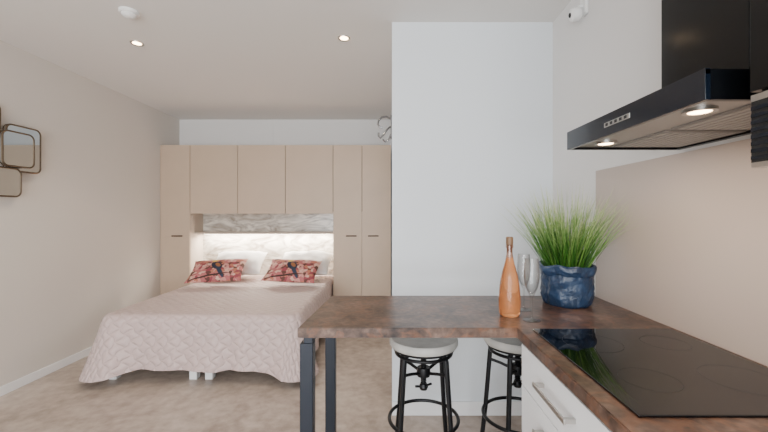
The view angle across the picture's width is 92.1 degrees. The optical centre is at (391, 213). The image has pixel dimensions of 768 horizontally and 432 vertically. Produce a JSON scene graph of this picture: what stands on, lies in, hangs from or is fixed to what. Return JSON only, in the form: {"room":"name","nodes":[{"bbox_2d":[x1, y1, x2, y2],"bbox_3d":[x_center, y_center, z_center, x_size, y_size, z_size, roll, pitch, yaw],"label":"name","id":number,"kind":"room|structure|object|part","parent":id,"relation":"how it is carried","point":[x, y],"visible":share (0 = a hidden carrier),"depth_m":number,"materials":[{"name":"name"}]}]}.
{"room":"studio apartment","nodes":[
{"label":"studio apartment","id":0,"kind":"room"},
{"bbox_2d":[0,40,179,386],"bbox_3d":[-2.935,0.030,1.290,0.150,2.600,7.380,0,0,0],"label":"wall","id":1,"kind":"structure","parent":0,"point":[80,242],"depth_m":3.31,"materials":[{"name":"beige paint"}]},
{"bbox_2d":[0,107,40,196],"bbox_3d":[-2.809,-0.460,2.704,0.128,0.674,0.504,0,0,6],"label":"mirror","id":2,"kind":"object","parent":1,"relation":"attached to","point":[20,145],"visible":1,"depth_m":2.74,"materials":[{"name":"brown metal"}]},
{"bbox_3d":[-2.800,-0.233,2.665,0.005,0.205,0.250,0,0,0],"label":"glass","id":3,"kind":"part","parent":2,"relation":"part of","materials":[{"name":"grey mirror"}]},
{"bbox_3d":[-2.800,-0.233,2.665,0.014,0.219,0.264,0,0,0],"label":"frame","id":4,"kind":"part","parent":2,"relation":"part of","materials":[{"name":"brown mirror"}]},
{"bbox_3d":[-2.760,-0.475,2.735,0.014,0.264,0.244,0,0,0],"label":"frame","id":5,"kind":"part","parent":2,"relation":"part of","materials":[{"name":"brown metal"}]},
{"bbox_3d":[-2.760,-0.475,2.735,0.005,0.250,0.230,0,0,0],"label":"glass","id":6,"kind":"part","parent":2,"relation":"part of","materials":[{"name":"grey mirror"}]},
{"bbox_3d":[-2.805,-0.490,2.820,0.014,0.354,0.274,0,0,0],"label":"frame","id":7,"kind":"part","parent":2,"relation":"part of","materials":[{"name":"brown metal"}]},
{"bbox_3d":[-2.805,-0.490,2.820,0.005,0.340,0.260,0,0,0],"label":"glass","id":8,"kind":"part","parent":2,"relation":"part of","materials":[{"name":"grey mirror"}]},
{"bbox_2d":[0,347,91,396],"bbox_3d":[-2.854,1.295,1.075,0.012,0.070,6.950,0,0,0],"label":"baseboard","id":9,"kind":"structure","parent":1,"relation":"attached to","point":[40,373],"depth_m":3.02,"materials":[{"name":"white"}]},
{"bbox_2d":[0,338,521,431],"bbox_3d":[-0.897,1.380,1.290,4.225,0.100,7.680,0,0,0],"label":"floor","id":10,"kind":"structure","parent":0,"point":[141,400],"depth_m":2.58,"materials":[{"name":"tile"}]},
{"bbox_2d":[79,275,332,382],"bbox_3d":[-1.529,1.061,3.822,1.884,0.537,2.090,0,0,0],"label":"double bed","id":11,"kind":"object","parent":10,"relation":"on","point":[250,323],"visible":0.88,"depth_m":2.92,"materials":[{"name":"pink fabric"}]},
{"bbox_3d":[-1.598,1.265,3.000,0.060,0.130,0.060,0,0,0],"label":"leg","id":12,"kind":"part","parent":11,"relation":"part of","materials":[{"name":"white plastic"}]},
{"bbox_3d":[-1.472,1.265,3.000,0.060,0.130,0.060,0,0,0],"label":"leg","id":13,"kind":"part","parent":11,"relation":"part of","materials":[{"name":"white"}]},
{"bbox_2d":[184,259,247,282],"bbox_3d":[-1.980,0.643,4.200,0.607,0.231,0.322,0,0,-6],"label":"throw pillow","id":14,"kind":"object","parent":11,"relation":"on","point":[204,271],"visible":1,"depth_m":4.11,"materials":[{"name":"pink fabric"}]},
{"bbox_2d":[216,251,267,275],"bbox_3d":[-1.910,0.613,4.600,0.620,0.288,0.381,0,0,-4],"label":"bed pillow","id":15,"kind":"object","parent":11,"relation":"on","point":[253,265],"visible":0.55,"depth_m":4.55,"materials":[{"name":"white fabric"}]},
{"bbox_2d":[261,259,321,282],"bbox_3d":[-1.130,0.642,4.200,0.607,0.230,0.322,0,0,4],"label":"throw pillow","id":16,"kind":"object","parent":11,"relation":"on","point":[280,270],"visible":1,"depth_m":4.11,"materials":[{"name":"pink fabric"}]},
{"bbox_2d":[282,250,332,274],"bbox_3d":[-1.080,0.607,4.600,0.660,0.294,0.381,0,0,4],"label":"bed pillow","id":17,"kind":"object","parent":11,"relation":"on","point":[325,257],"visible":0.5,"depth_m":4.56,"materials":[{"name":"white fabric"}]},
{"bbox_2d":[160,145,390,295],"bbox_3d":[-1.435,0.240,4.754,2.846,2.180,0.442,0,0,0],"label":"built-in wardrobe","id":18,"kind":"object","parent":10,"relation":"on","point":[276,200],"visible":0.84,"depth_m":4.56,"materials":[{"name":"beige laminate"},{"name":"marble"}]},
{"bbox_3d":[-2.675,0.200,4.570,0.364,2.100,0.020,0,0,0],"label":"door","id":19,"kind":"part","parent":18,"relation":"part of","materials":[{"name":"beige laminate"}]},
{"bbox_3d":[-2.196,-0.427,4.570,0.582,0.845,0.020,0,0,0],"label":"door","id":20,"kind":"part","parent":18,"relation":"part of","materials":[{"name":"beige laminate"}]},
{"bbox_3d":[-1.609,-0.427,4.570,0.582,0.845,0.020,0,0,0],"label":"door","id":21,"kind":"part","parent":18,"relation":"part of","materials":[{"name":"beige laminate"}]},
{"bbox_2d":[194,232,332,233],"bbox_3d":[-1.609,0.245,4.770,1.763,0.020,0.220,0,0,0],"label":"niche shelf","id":22,"kind":"object","parent":18,"relation":"attached to","point":[194,232],"depth_m":4.66,"materials":[{"name":"beige"}]},
{"bbox_3d":[-1.021,-0.427,4.570,0.582,0.845,0.020,0,0,0],"label":"door","id":23,"kind":"part","parent":18,"relation":"part of","materials":[{"name":"beige laminate"}]},
{"bbox_3d":[-0.548,0.200,4.570,0.351,2.100,0.020,0,0,0],"label":"door","id":24,"kind":"part","parent":18,"relation":"part of","materials":[{"name":"beige laminate"}]},
{"bbox_3d":[-0.191,0.200,4.570,0.352,2.100,0.020,0,0,0],"label":"door","id":25,"kind":"part","parent":18,"relation":"part of","materials":[{"name":"beige laminate"}]},
{"bbox_2d":[300,338,335,431],"bbox_3d":[-0.320,0.899,1.665,0.051,0.861,0.511,0,0,2],"label":"frame","id":26,"kind":"object","parent":10,"relation":"on","point":[307,346],"visible":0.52,"depth_m":1.42,"materials":[{"name":"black metal"}]},
{"bbox_3d":[-0.327,0.912,1.435,0.050,0.835,0.050,0,0,0],"label":"leg","id":27,"kind":"part","parent":26,"relation":"part of","materials":[{"name":"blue metal"}]},
{"bbox_3d":[-0.320,0.482,1.665,0.036,0.026,0.510,0,0,0],"label":"rail","id":28,"kind":"part","parent":26,"relation":"part of","materials":[{"name":"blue metal"}]},
{"bbox_3d":[-0.313,0.912,1.895,0.050,0.835,0.050,0,0,0],"label":"leg","id":29,"kind":"part","parent":26,"relation":"part of","materials":[{"name":"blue metal"}]},
{"bbox_2d":[388,338,459,431],"bbox_3d":[0.162,0.979,1.900,0.370,0.703,0.370,0,0,0],"label":"bar stool","id":30,"kind":"object","parent":10,"relation":"on","point":[423,349],"visible":0.94,"depth_m":1.79,"materials":[{"name":"black metal"}]},
{"bbox_3d":[0.051,1.001,2.011,0.025,0.646,0.120,0,0,-45],"label":"leg","id":31,"kind":"part","parent":30,"relation":"part of","materials":[{"name":"black metal"}]},
{"bbox_3d":[0.051,1.001,1.789,0.025,0.646,0.120,0,0,45],"label":"leg","id":32,"kind":"part","parent":30,"relation":"part of","materials":[{"name":"black metal"}]},
{"bbox_3d":[0.162,0.651,1.900,0.350,0.048,0.350,0,0,0],"label":"seat","id":33,"kind":"part","parent":30,"relation":"part of","materials":[{"name":"grey wood"}]},
{"bbox_3d":[0.273,1.001,2.011,0.025,0.646,0.120,0,0,45],"label":"leg","id":34,"kind":"part","parent":30,"relation":"part of","materials":[{"name":"black metal"}]},
{"bbox_3d":[0.273,1.001,1.789,0.025,0.646,0.120,0,0,-45],"label":"leg","id":35,"kind":"part","parent":30,"relation":"part of","materials":[{"name":"black metal"}]},
{"bbox_2d":[480,338,522,431],"bbox_3d":[0.655,0.979,1.930,0.370,0.703,0.370,0,0,-9],"label":"bar stool","id":36,"kind":"object","parent":10,"relation":"on","point":[512,347],"visible":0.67,"depth_m":1.85,"materials":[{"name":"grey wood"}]},
{"bbox_3d":[0.523,1.001,2.016,0.120,0.646,0.025,0,0,33],"label":"leg","id":37,"kind":"part","parent":36,"relation":"part of","materials":[{"name":"black metal"}]},
{"bbox_3d":[0.655,0.651,1.930,0.350,0.048,0.350,0,0,0],"label":"seat","id":38,"kind":"part","parent":36,"relation":"part of","materials":[{"name":"grey wood"}]},
{"bbox_3d":[0.569,1.001,1.798,0.025,0.646,0.120,0,0,33],"label":"leg","id":39,"kind":"part","parent":36,"relation":"part of","materials":[{"name":"black metal"}]},
{"bbox_2d":[522,344,611,431],"bbox_3d":[0.753,0.900,0.542,0.615,0.860,1.665,0,0,0],"label":"base cabinet","id":40,"kind":"object","parent":10,"relation":"on","point":[548,405],"visible":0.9,"depth_m":1.14,"materials":[{"name":"white paint"}]},
{"bbox_2d":[298,296,767,431],"bbox_3d":[0.353,0.449,0.825,1.420,0.038,2.250,0,0,0],"label":"countertop","id":41,"kind":"structure","parent":40,"relation":"on","point":[339,316],"depth_m":1.41,"materials":[{"name":"brown stone"}]},
{"bbox_2d":[499,237,520,317],"bbox_3d":[0.499,0.263,1.570,0.090,0.333,0.090,0,0,0],"label":"liquor bottle","id":42,"kind":"object","parent":41,"relation":"on","point":[509,288],"visible":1,"depth_m":1.54,"materials":[{"name":"orange glass"}]},
{"bbox_2d":[496,183,638,308],"bbox_3d":[0.783,0.136,1.787,0.539,0.588,0.633,0,0,0],"label":"potted grass","id":43,"kind":"object","parent":41,"relation":"on","point":[567,274],"depth_m":1.69,"materials":[{"name":"green plant"}]},
{"bbox_2d":[538,261,596,308],"bbox_3d":[0.836,0.331,1.774,0.256,0.198,0.257,0,0,0],"label":"pot","id":44,"kind":"object","parent":43,"relation":"attached to","point":[564,284],"depth_m":1.68,"materials":[{"name":"blue ceramic"}]},
{"bbox_2d":[533,329,767,417],"bbox_3d":[0.777,0.427,1.075,0.515,0.006,0.590,0,0,0],"label":"induction hob","id":45,"kind":"object","parent":41,"relation":"in","point":[653,373],"visible":1,"depth_m":1.00,"materials":[{"name":"black glass"}]},
{"bbox_3d":[0.466,0.542,1.171,0.031,0.012,0.012,0,0,0],"label":"handle post","id":46,"kind":"part","parent":40,"relation":"part of","materials":[{"name":"silver metal"}]},
{"bbox_3d":[0.489,0.778,1.071,0.018,0.296,0.598,0,0,0],"label":"drawer","id":47,"kind":"part","parent":40,"relation":"part of","materials":[{"name":"white paint"}]},
{"bbox_3d":[0.449,0.542,1.071,0.006,0.016,0.220,0,0,0],"label":"drawer handle","id":48,"kind":"part","parent":40,"relation":"part of","materials":[{"name":"silver metal"}]},
{"bbox_3d":[0.466,0.542,0.971,0.031,0.012,0.012,0,0,0],"label":"handle post","id":49,"kind":"part","parent":40,"relation":"part of","materials":[{"name":"silver metal"}]},
{"bbox_2d":[0,0,570,119],"bbox_3d":[-0.897,-1.320,1.290,4.225,0.100,7.680,0,0,0],"label":"ceiling","id":50,"kind":"structure","parent":0,"point":[197,59],"depth_m":2.77,"materials":[{"name":"white paint"}]},
{"bbox_2d":[118,6,139,19],"bbox_3d":[-1.645,-1.248,2.315,0.110,0.041,0.110,0,0,0],"label":"smoke detector","id":51,"kind":"object","parent":50,"relation":"attached to","point":[127,12],"visible":1,"depth_m":2.29,"materials":[{"name":"white plastic"}]},
{"bbox_2d":[130,40,143,46],"bbox_3d":[-1.895,-1.266,2.750,0.092,0.006,0.092,0,0,0],"label":"recessed light","id":52,"kind":"object","parent":50,"relation":"in","point":[135,43],"visible":1,"depth_m":2.75,"materials":[{"name":"silver metal"}]},
{"bbox_2d":[338,35,349,41],"bbox_3d":[-0.346,-1.266,2.670,0.092,0.006,0.092,0,0,0],"label":"recessed light","id":53,"kind":"object","parent":50,"relation":"in","point":[343,38],"visible":1,"depth_m":2.67,"materials":[{"name":"silver metal"}]},
{"bbox_2d":[180,120,391,295],"bbox_3d":[-1.430,0.030,5.055,2.860,2.600,0.150,0,0,0],"label":"wall","id":54,"kind":"structure","parent":0,"point":[192,132],"depth_m":4.98,"materials":[{"name":"white paint"}]},
{"bbox_2d":[392,22,552,400],"bbox_3d":[0.532,0.030,3.715,1.065,2.600,2.530,0,0,0],"label":"wall partition","id":55,"kind":"structure","parent":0,"point":[472,102],"depth_m":2.45,"materials":[{"name":"white paint"}]},
{"bbox_2d":[377,115,391,141],"bbox_3d":[-0.064,-0.734,3.200,0.127,0.233,0.060,0,0,0],"label":"coat hook","id":56,"kind":"object","parent":55,"relation":"attached to","point":[380,118],"visible":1,"depth_m":3.18,"materials":[{"name":"silver metal"}]},
{"bbox_2d":[392,401,521,415],"bbox_3d":[0.532,1.285,2.444,1.065,0.090,0.012,0,0,0],"label":"baseboard","id":57,"kind":"structure","parent":55,"relation":"attached to","point":[463,408],"depth_m":2.44,"materials":[{"name":"white"}]},
{"bbox_2d":[553,0,750,296],"bbox_3d":[1.140,0.030,1.290,0.150,2.600,7.380,0,0,0],"label":"wall","id":58,"kind":"structure","parent":0,"point":[607,60],"depth_m":1.94,"materials":[{"name":"white paint"}]},
{"bbox_2d":[568,0,587,21],"bbox_3d":[1.016,-1.121,2.022,0.098,0.137,0.076,0,0,0],"label":"sensor","id":59,"kind":"object","parent":58,"relation":"attached to","point":[575,14],"visible":1,"depth_m":2.00,"materials":[{"name":"white plastic"}]},
{"bbox_2d":[567,0,760,149],"bbox_3d":[0.852,-0.752,1.060,0.424,1.034,0.600,0,0,0],"label":"range hood","id":60,"kind":"object","parent":58,"relation":"attached to","point":[704,95],"visible":0.97,"depth_m":1.01,"materials":[{"name":"black metal"}]},
{"bbox_2d":[594,140,616,145],"bbox_3d":[0.722,-0.240,1.250,0.068,0.008,0.068,0,0,0],"label":"lamp","id":61,"kind":"object","parent":60,"relation":"on","point":[599,142],"depth_m":1.24,"materials":[{"name":"silver metal"}]},
{"bbox_3d":[0.643,-0.267,1.060,0.002,0.014,0.120,0,0,0],"label":"control panel","id":62,"kind":"part","parent":60,"relation":"part of","materials":[{"name":"silver metal"}]},
{"bbox_3d":[0.649,-0.268,1.060,0.012,0.065,0.600,0,0,0],"label":"glass","id":63,"kind":"part","parent":60,"relation":"part of","materials":[{"name":"black glass"}]},
{"bbox_3d":[0.846,-0.246,1.060,0.381,0.006,0.576,0,0,0],"label":"underside panel","id":64,"kind":"part","parent":60,"relation":"part of","materials":[{"name":"silver metal"}]},
{"bbox_2d":[681,105,718,115],"bbox_3d":[0.715,-0.240,0.860,0.068,0.008,0.068,0,0,0],"label":"lamp","id":65,"kind":"object","parent":60,"relation":"on","point":[696,110],"depth_m":0.85,"materials":[{"name":"silver metal"}]},
{"bbox_3d":[1.046,-0.262,1.060,0.020,0.053,0.576,0,0,0],"label":"rail","id":66,"kind":"part","parent":60,"relation":"part of","materials":[{"name":"black"}]},
{"bbox_3d":[0.850,-0.293,1.060,0.412,0.010,0.600,0,0,0],"label":"plate","id":67,"kind":"part","parent":60,"relation":"part of","materials":[{"name":"black metal"}]},
{"bbox_2d":[596,138,767,366],"bbox_3d":[1.061,0.103,0.810,0.008,0.652,2.220,0,0,0],"label":"backsplash","id":68,"kind":"structure","parent":58,"relation":"attached to","point":[695,262],"depth_m":1.29,"materials":[{"name":"beige"}]},
{"bbox_2d":[750,0,767,167],"bbox_3d":[0.865,-0.528,0.369,0.398,0.884,0.639,0,0,0],"label":"upper cabinet","id":69,"kind":"object","parent":58,"relation":"attached to","point":[758,9],"visible":1,"depth_m":0.67,"materials":[{"name":"black dark painted wood"}]},
{"bbox_3d":[0.675,-0.598,0.529,0.018,0.744,0.319,0,0,0],"label":"door","id":70,"kind":"part","parent":69,"relation":"part of","materials":[{"name":"black wood"}]},
{"bbox_2d":[751,97,767,162],"bbox_3d":[0.861,-0.151,0.369,0.390,0.113,0.639,0,0,0],"label":"vent","id":71,"kind":"object","parent":69,"relation":"attached to","point":[759,105],"depth_m":0.67,"materials":[{"name":"black metal"}]},
{"bbox_3d":[0.866,-0.214,0.369,0.396,0.012,0.639,0,0,0],"label":"light rail","id":72,"kind":"part","parent":69,"relation":"part of","materials":[{"name":"beige wood"}]},
{"bbox_3d":[0.862,-0.090,0.369,0.388,0.009,0.638,0,0,0],"label":"trim","id":73,"kind":"part","parent":69,"relation":"part of","materials":[{"name":"beige wood"}]}
]}

